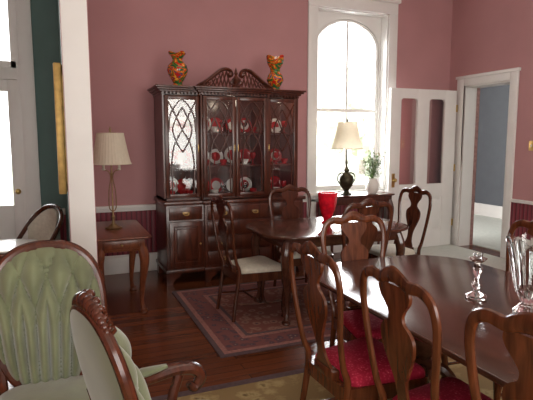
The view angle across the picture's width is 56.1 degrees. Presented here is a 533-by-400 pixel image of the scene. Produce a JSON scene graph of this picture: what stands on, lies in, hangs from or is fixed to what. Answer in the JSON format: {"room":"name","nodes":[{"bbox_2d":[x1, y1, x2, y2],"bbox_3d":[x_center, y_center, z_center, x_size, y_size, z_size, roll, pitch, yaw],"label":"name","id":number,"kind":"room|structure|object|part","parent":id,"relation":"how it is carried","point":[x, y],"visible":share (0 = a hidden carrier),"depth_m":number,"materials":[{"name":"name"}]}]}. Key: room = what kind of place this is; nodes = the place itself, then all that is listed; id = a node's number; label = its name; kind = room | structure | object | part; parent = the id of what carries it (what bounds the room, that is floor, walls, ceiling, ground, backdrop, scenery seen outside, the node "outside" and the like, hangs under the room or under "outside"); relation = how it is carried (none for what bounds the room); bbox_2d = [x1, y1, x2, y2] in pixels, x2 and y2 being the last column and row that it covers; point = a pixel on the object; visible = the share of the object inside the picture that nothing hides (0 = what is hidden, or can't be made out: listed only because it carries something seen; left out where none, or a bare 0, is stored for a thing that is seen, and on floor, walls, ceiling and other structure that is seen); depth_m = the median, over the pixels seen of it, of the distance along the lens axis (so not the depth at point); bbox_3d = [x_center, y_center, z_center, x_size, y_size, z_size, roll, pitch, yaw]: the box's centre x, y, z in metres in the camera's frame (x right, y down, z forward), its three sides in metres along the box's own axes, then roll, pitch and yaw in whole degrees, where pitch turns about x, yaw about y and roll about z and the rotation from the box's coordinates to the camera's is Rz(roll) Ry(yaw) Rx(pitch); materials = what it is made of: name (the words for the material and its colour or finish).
{"room":"dining room","nodes":[
{"label":"dining room","id":0,"kind":"room"},
{"bbox_2d":[30,0,452,240],"bbox_3d":[-1.110,-1.177,6.032,8.620,4.000,0.300,-3,7,-22],"label":"wall","id":1,"kind":"structure","parent":0,"point":[130,41],"depth_m":5.84,"materials":[{"name":"pink paint"}]},
{"bbox_2d":[0,0,40,239],"bbox_3d":[-3.147,-0.747,5.222,1.380,3.340,0.330,-3,7,-22],"label":"door","id":2,"kind":"structure","parent":1,"relation":"in","point":[17,79],"depth_m":5.30,"materials":[{"name":"white wood"}]},
{"bbox_2d":[53,62,67,193],"bbox_3d":[-1.463,-0.498,3.565,0.067,0.864,0.554,-3,7,-22],"label":"picture frame","id":3,"kind":"object","parent":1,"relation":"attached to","point":[57,67],"visible":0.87,"depth_m":3.31,"materials":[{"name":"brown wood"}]},
{"bbox_2d":[60,214,66,240],"bbox_3d":[-2.343,0.404,5.536,0.240,0.540,0.020,-3,7,-22],"label":"wainscot","id":4,"kind":"structure","parent":1,"relation":"attached to","point":[63,236],"depth_m":5.55,"materials":[{"name":"red wood"}]},
{"bbox_2d":[96,202,306,255],"bbox_3d":[-0.771,0.326,6.179,2.820,0.540,0.020,-3,7,-22],"label":"wainscot","id":5,"kind":"object","parent":1,"relation":"attached to","point":[146,218],"depth_m":5.88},
{"bbox_2d":[104,241,380,274],"bbox_3d":[-0.131,0.673,6.481,4.200,0.220,0.030,-3,7,-22],"label":"baseboard","id":6,"kind":"structure","parent":1,"relation":"attached to","point":[118,264],"depth_m":5.84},
{"bbox_2d":[96,0,400,218],"bbox_3d":[-0.159,-1.099,6.388,4.240,3.160,0.390,-3,7,-22],"label":"window trim","id":7,"kind":"structure","parent":1,"relation":"in","point":[384,35],"depth_m":6.84,"materials":[{"name":"white wood"}]},
{"bbox_3d":[-0.766,0.055,6.135,2.820,0.070,0.045,-3,7,-22],"label":"trim rail","id":8,"kind":"part","parent":7,"relation":"part of","materials":[{"name":"white wood"}]},
{"bbox_2d":[316,201,383,217],"bbox_3d":[1.170,0.231,6.973,1.380,0.540,0.020,-3,7,-22],"label":"wainscot","id":9,"kind":"structure","parent":1,"relation":"attached to","point":[339,209],"depth_m":6.88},
{"bbox_2d":[8,245,499,396],"bbox_3d":[2.118,1.263,2.905,12.000,0.100,9.040,-3,7,-22],"label":"floor","id":10,"kind":"structure","parent":0,"point":[165,334],"depth_m":3.99,"materials":[{"name":"brown wood"}]},
{"bbox_2d":[0,239,38,258],"bbox_3d":[-1.970,0.717,3.844,0.500,0.760,0.500,-3,7,-22],"label":"round table","id":11,"kind":"object","parent":10,"relation":"on","point":[7,245],"visible":0.28,"depth_m":3.84,"materials":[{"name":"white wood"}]},
{"bbox_2d":[16,204,63,239],"bbox_3d":[-2.042,0.538,4.456,0.493,0.974,0.408,4,8,32],"label":"barrel chair","id":12,"kind":"object","parent":10,"relation":"on","point":[46,223],"visible":0.41,"depth_m":4.58,"materials":[{"name":"beige fabric"}]},
{"bbox_2d":[57,0,97,262],"bbox_3d":[-1.666,-0.966,4.273,0.181,4.000,2.552,-3,7,-22],"label":"column","id":13,"kind":"structure","parent":10,"relation":"on","point":[72,14],"depth_m":3.16,"materials":[{"name":"white paint"}]},
{"bbox_2d":[96,220,151,312],"bbox_3d":[-1.415,0.627,4.761,0.500,0.720,1.000,-3,7,-22],"label":"side table","id":14,"kind":"object","parent":10,"relation":"on","point":[131,237],"visible":0.61,"depth_m":4.44,"materials":[{"name":"brown wood"}]},
{"bbox_2d":[93,127,131,229],"bbox_3d":[-1.445,-0.204,4.670,0.377,0.950,0.377,-3,7,-22],"label":"table lamp","id":15,"kind":"object","parent":14,"relation":"on","point":[110,148],"visible":0.95,"depth_m":4.53,"materials":[{"name":"beige fabric"}]},
{"bbox_2d":[147,67,305,285],"bbox_3d":[-0.417,-0.305,5.779,1.740,2.330,0.684,-3,7,-22],"label":"china cabinet","id":16,"kind":"object","parent":10,"relation":"on","point":[238,144],"visible":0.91,"depth_m":5.58,"materials":[{"name":"brown wood"}]},
{"bbox_2d":[167,51,187,84],"bbox_3d":[-0.954,-1.401,5.362,0.224,0.364,0.224,-3,7,-22],"label":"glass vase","id":17,"kind":"object","parent":16,"relation":"on","point":[177,70],"visible":0.92,"depth_m":5.29,"materials":[{"name":"ceramic"}]},
{"bbox_2d":[266,55,283,89],"bbox_3d":[0.100,-1.467,5.792,0.204,0.392,0.204,0,7,0],"label":"glass vase","id":18,"kind":"object","parent":16,"relation":"on","point":[275,79],"visible":0.84,"depth_m":5.72,"materials":[{"name":"ceramic"}]},
{"bbox_2d":[172,276,349,357],"bbox_3d":[0.483,0.977,4.817,2.450,0.012,1.700,-3,7,-22],"label":"rug","id":19,"kind":"object","parent":10,"relation":"on","point":[255,328],"visible":0.37,"depth_m":4.34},
{"bbox_2d":[210,195,284,321],"bbox_3d":[-0.155,0.476,4.402,0.564,1.078,0.520,-3,8,-26],"label":"dining chair","id":20,"kind":"object","parent":19,"relation":"on","point":[262,269],"visible":0.87,"depth_m":4.28,"materials":[{"name":"brown wood"}]},
{"bbox_2d":[268,184,333,302],"bbox_3d":[0.342,0.402,5.027,0.520,1.078,0.564,-3,7,-22],"label":"dining chair","id":21,"kind":"object","parent":19,"relation":"on","point":[289,192],"visible":0.44,"depth_m":5.19,"materials":[{"name":"brown wood"}]},
{"bbox_2d":[245,215,408,325],"bbox_3d":[0.556,0.606,4.661,1.440,0.760,0.920,-3,7,-22],"label":"dining table","id":22,"kind":"object","parent":19,"relation":"on","point":[282,233],"visible":0.52,"depth_m":4.37,"materials":[{"name":"brown wood"}]},
{"bbox_2d":[318,191,337,223],"bbox_3d":[0.571,0.072,4.693,0.184,0.290,0.186,-3,7,-22],"label":"vase","id":23,"kind":"object","parent":22,"relation":"on","point":[327,200],"visible":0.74,"depth_m":4.63,"materials":[{"name":"red glass"}]},
{"bbox_2d":[323,198,392,310],"bbox_3d":[0.719,0.489,4.301,0.520,1.078,0.564,-3,7,-22],"label":"dining chair","id":24,"kind":"object","parent":19,"relation":"on","point":[368,238],"visible":0.33,"depth_m":4.04,"materials":[{"name":"brown wood"}]},
{"bbox_2d":[368,186,431,258],"bbox_3d":[1.274,0.402,5.023,0.564,1.078,0.520,-3,8,-24],"label":"dining chair","id":25,"kind":"object","parent":19,"relation":"on","point":[413,213],"visible":0.52,"depth_m":5.03,"materials":[{"name":"brown wood"}]},
{"bbox_2d":[151,357,502,399],"bbox_3d":[0.565,1.416,1.167,5.000,0.008,4.400,-3,7,-22],"label":"carpet","id":26,"kind":"object","parent":10,"relation":"on","point":[287,385],"visible":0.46,"depth_m":3.11,"materials":[{"name":"beige carpet"}]},
{"bbox_2d":[0,240,107,399],"bbox_3d":[-0.972,0.750,2.239,0.550,1.056,0.610,-3,7,-22],"label":"chair","id":27,"kind":"object","parent":26,"relation":"on","point":[39,280],"visible":0.84,"depth_m":2.33,"materials":[{"name":"green fabric"}]},
{"bbox_2d":[70,289,206,399],"bbox_3d":[-0.334,0.792,1.843,0.677,1.067,0.620,-5,9,-38],"label":"armchair","id":28,"kind":"object","parent":26,"relation":"on","point":[103,351],"visible":1,"depth_m":1.57,"materials":[{"name":"green fabric"}]},
{"bbox_2d":[320,211,385,346],"bbox_3d":[0.663,0.637,3.097,0.520,1.078,0.564,-3,7,-20],"label":"dining chair","id":29,"kind":"object","parent":26,"relation":"on","point":[353,326],"visible":0.35,"depth_m":3.24,"materials":[{"name":"brown wood"}]},
{"bbox_2d":[288,241,428,399],"bbox_3d":[0.447,0.711,2.481,0.564,1.078,0.520,-3,8,-24],"label":"dining chair","id":30,"kind":"object","parent":26,"relation":"on","point":[343,369],"visible":0.89,"depth_m":2.36,"materials":[{"name":"brown wood"}]},
{"bbox_2d":[319,255,532,386],"bbox_3d":[1.128,0.891,2.318,1.150,0.760,2.300,-3,7,-22],"label":"dining table","id":31,"kind":"object","parent":26,"relation":"on","point":[448,280],"visible":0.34,"depth_m":2.53,"materials":[{"name":"brown wood"}]},
{"bbox_2d":[465,252,487,299],"bbox_3d":[1.046,0.373,2.483,0.106,0.225,0.106,-3,7,-22],"label":"candlestick","id":32,"kind":"object","parent":31,"relation":"on","point":[477,258],"visible":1,"depth_m":2.47,"materials":[{"name":"clear glass"}]},
{"bbox_2d":[505,232,532,312],"bbox_3d":[1.186,0.338,2.243,0.222,0.352,0.222,-3,7,-22],"label":"crystal vase","id":33,"kind":"object","parent":31,"relation":"on","point":[520,248],"visible":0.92,"depth_m":2.21,"materials":[{"name":"clear glass"}]},
{"bbox_2d":[360,265,492,399],"bbox_3d":[0.722,0.767,2.015,0.564,1.078,0.520,-3,7,-21],"label":"dining chair","id":34,"kind":"object","parent":26,"relation":"on","point":[396,290],"visible":1,"depth_m":1.90,"materials":[{"name":"brown wood"}]},
{"bbox_2d":[441,219,532,399],"bbox_3d":[1.412,0.652,2.972,0.564,1.078,0.520,-3,7,-20],"label":"dining chair","id":35,"kind":"object","parent":26,"relation":"on","point":[497,389],"visible":0.2,"depth_m":3.12,"materials":[{"name":"brown wood"}]},
{"bbox_2d":[464,307,532,399],"bbox_3d":[0.964,0.826,1.522,0.564,1.078,0.520,-3,8,-24],"label":"dining chair","id":36,"kind":"object","parent":26,"relation":"on","point":[517,328],"visible":1,"depth_m":1.43,"materials":[{"name":"brown wood"}]},
{"bbox_2d":[319,192,394,253],"bbox_3d":[1.201,0.338,6.672,1.000,0.840,0.333,-3,7,-22],"label":"console table","id":37,"kind":"object","parent":10,"relation":"on","point":[379,196],"visible":0.2,"depth_m":6.56,"materials":[{"name":"brown wood"}]},
{"bbox_2d":[331,119,362,194],"bbox_3d":[1.037,-0.555,6.465,0.418,0.980,0.418,-3,7,-22],"label":"table lamp","id":38,"kind":"object","parent":37,"relation":"on","point":[347,136],"visible":1,"depth_m":6.33,"materials":[{"name":"beige fabric"}]},
{"bbox_2d":[361,148,385,193],"bbox_3d":[1.410,-0.388,6.618,0.313,0.612,0.299,-3,7,-22],"label":"potted plant","id":39,"kind":"object","parent":37,"relation":"on","point":[372,185],"visible":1,"depth_m":6.58,"materials":[{"name":"green plant"}]},
{"bbox_2d":[414,244,511,272],"bbox_3d":[2.672,0.830,6.046,1.200,0.009,2.880,-3,7,-22],"label":"rug","id":40,"kind":"object","parent":10,"relation":"on","point":[450,250],"visible":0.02,"depth_m":6.78,"materials":[{"name":"carpet"}]},
{"bbox_2d":[472,214,501,251],"bbox_3d":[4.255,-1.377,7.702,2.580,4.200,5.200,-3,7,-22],"label":"floor","id":41,"kind":"structure","parent":0,"point":[486,230],"depth_m":8.38,"materials":[{"name":"carpet"}]},
{"bbox_2d":[449,0,532,232],"bbox_3d":[4.482,-0.869,3.467,0.250,4.000,8.740,-3,7,-22],"label":"wall","id":42,"kind":"structure","parent":0,"point":[487,35],"depth_m":6.45,"materials":[{"name":"pink paint"}]},
{"bbox_2d":[386,88,457,247],"bbox_3d":[2.220,-0.425,7.065,1.150,2.238,0.117,-3,7,-22],"label":"door","id":43,"kind":"structure","parent":42,"relation":"in","point":[438,232],"depth_m":7.11,"materials":[{"name":"white wood"}]},
{"bbox_2d":[450,67,520,258],"bbox_3d":[3.067,-0.502,6.910,0.295,2.450,1.080,-3,7,-22],"label":"trim","id":44,"kind":"structure","parent":42,"relation":"attached to","point":[468,90],"depth_m":7.17,"materials":[{"name":"white wood"}]},
{"bbox_2d":[510,202,532,236],"bbox_3d":[4.535,0.688,3.169,0.020,0.540,7.210,-3,7,-22],"label":"wainscot","id":45,"kind":"object","parent":42,"relation":"attached to","point":[519,211],"depth_m":6.32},
{"bbox_2d":[510,199,532,204],"bbox_3d":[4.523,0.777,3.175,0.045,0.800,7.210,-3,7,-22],"label":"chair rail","id":46,"kind":"structure","parent":42,"relation":"attached to","point":[511,200],"depth_m":6.26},
{"bbox_2d":[529,141,532,150],"bbox_3d":[3.252,-0.666,6.140,0.020,0.120,0.080,-3,7,-22],"label":"light switch","id":47,"kind":"object","parent":42,"relation":"attached to","point":[530,142],"visible":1,"depth_m":6.14,"materials":[{"name":"gold metal"}]},
{"bbox_2d":[475,84,509,206],"bbox_3d":[4.274,-1.371,7.656,2.580,4.000,5.300,-3,7,-22],"label":"wall","id":48,"kind":"structure","parent":0,"point":[494,101],"depth_m":10.00,"materials":[{"name":"paint"}]},
{"bbox_2d":[474,203,502,218],"bbox_3d":[4.200,0.494,7.794,2.380,0.238,5.000,-3,7,-22],"label":"baseboard","id":49,"kind":"structure","parent":48,"relation":"attached to","point":[494,211],"depth_m":10.12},
{"label":"outside","id":50,"kind":"structure","parent":0,"visible":0},
{"bbox_2d":[0,155,370,204],"bbox_3d":[-8.048,-1.803,32.664,70.000,0.100,53.500,-3,7,-22],"label":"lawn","id":51,"kind":"structure","parent":50,"point":[329,167],"depth_m":30.84,"materials":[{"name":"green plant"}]},
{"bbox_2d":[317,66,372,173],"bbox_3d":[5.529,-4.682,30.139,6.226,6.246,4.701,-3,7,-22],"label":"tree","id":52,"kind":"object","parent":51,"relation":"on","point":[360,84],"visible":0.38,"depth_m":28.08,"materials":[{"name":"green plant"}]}
]}

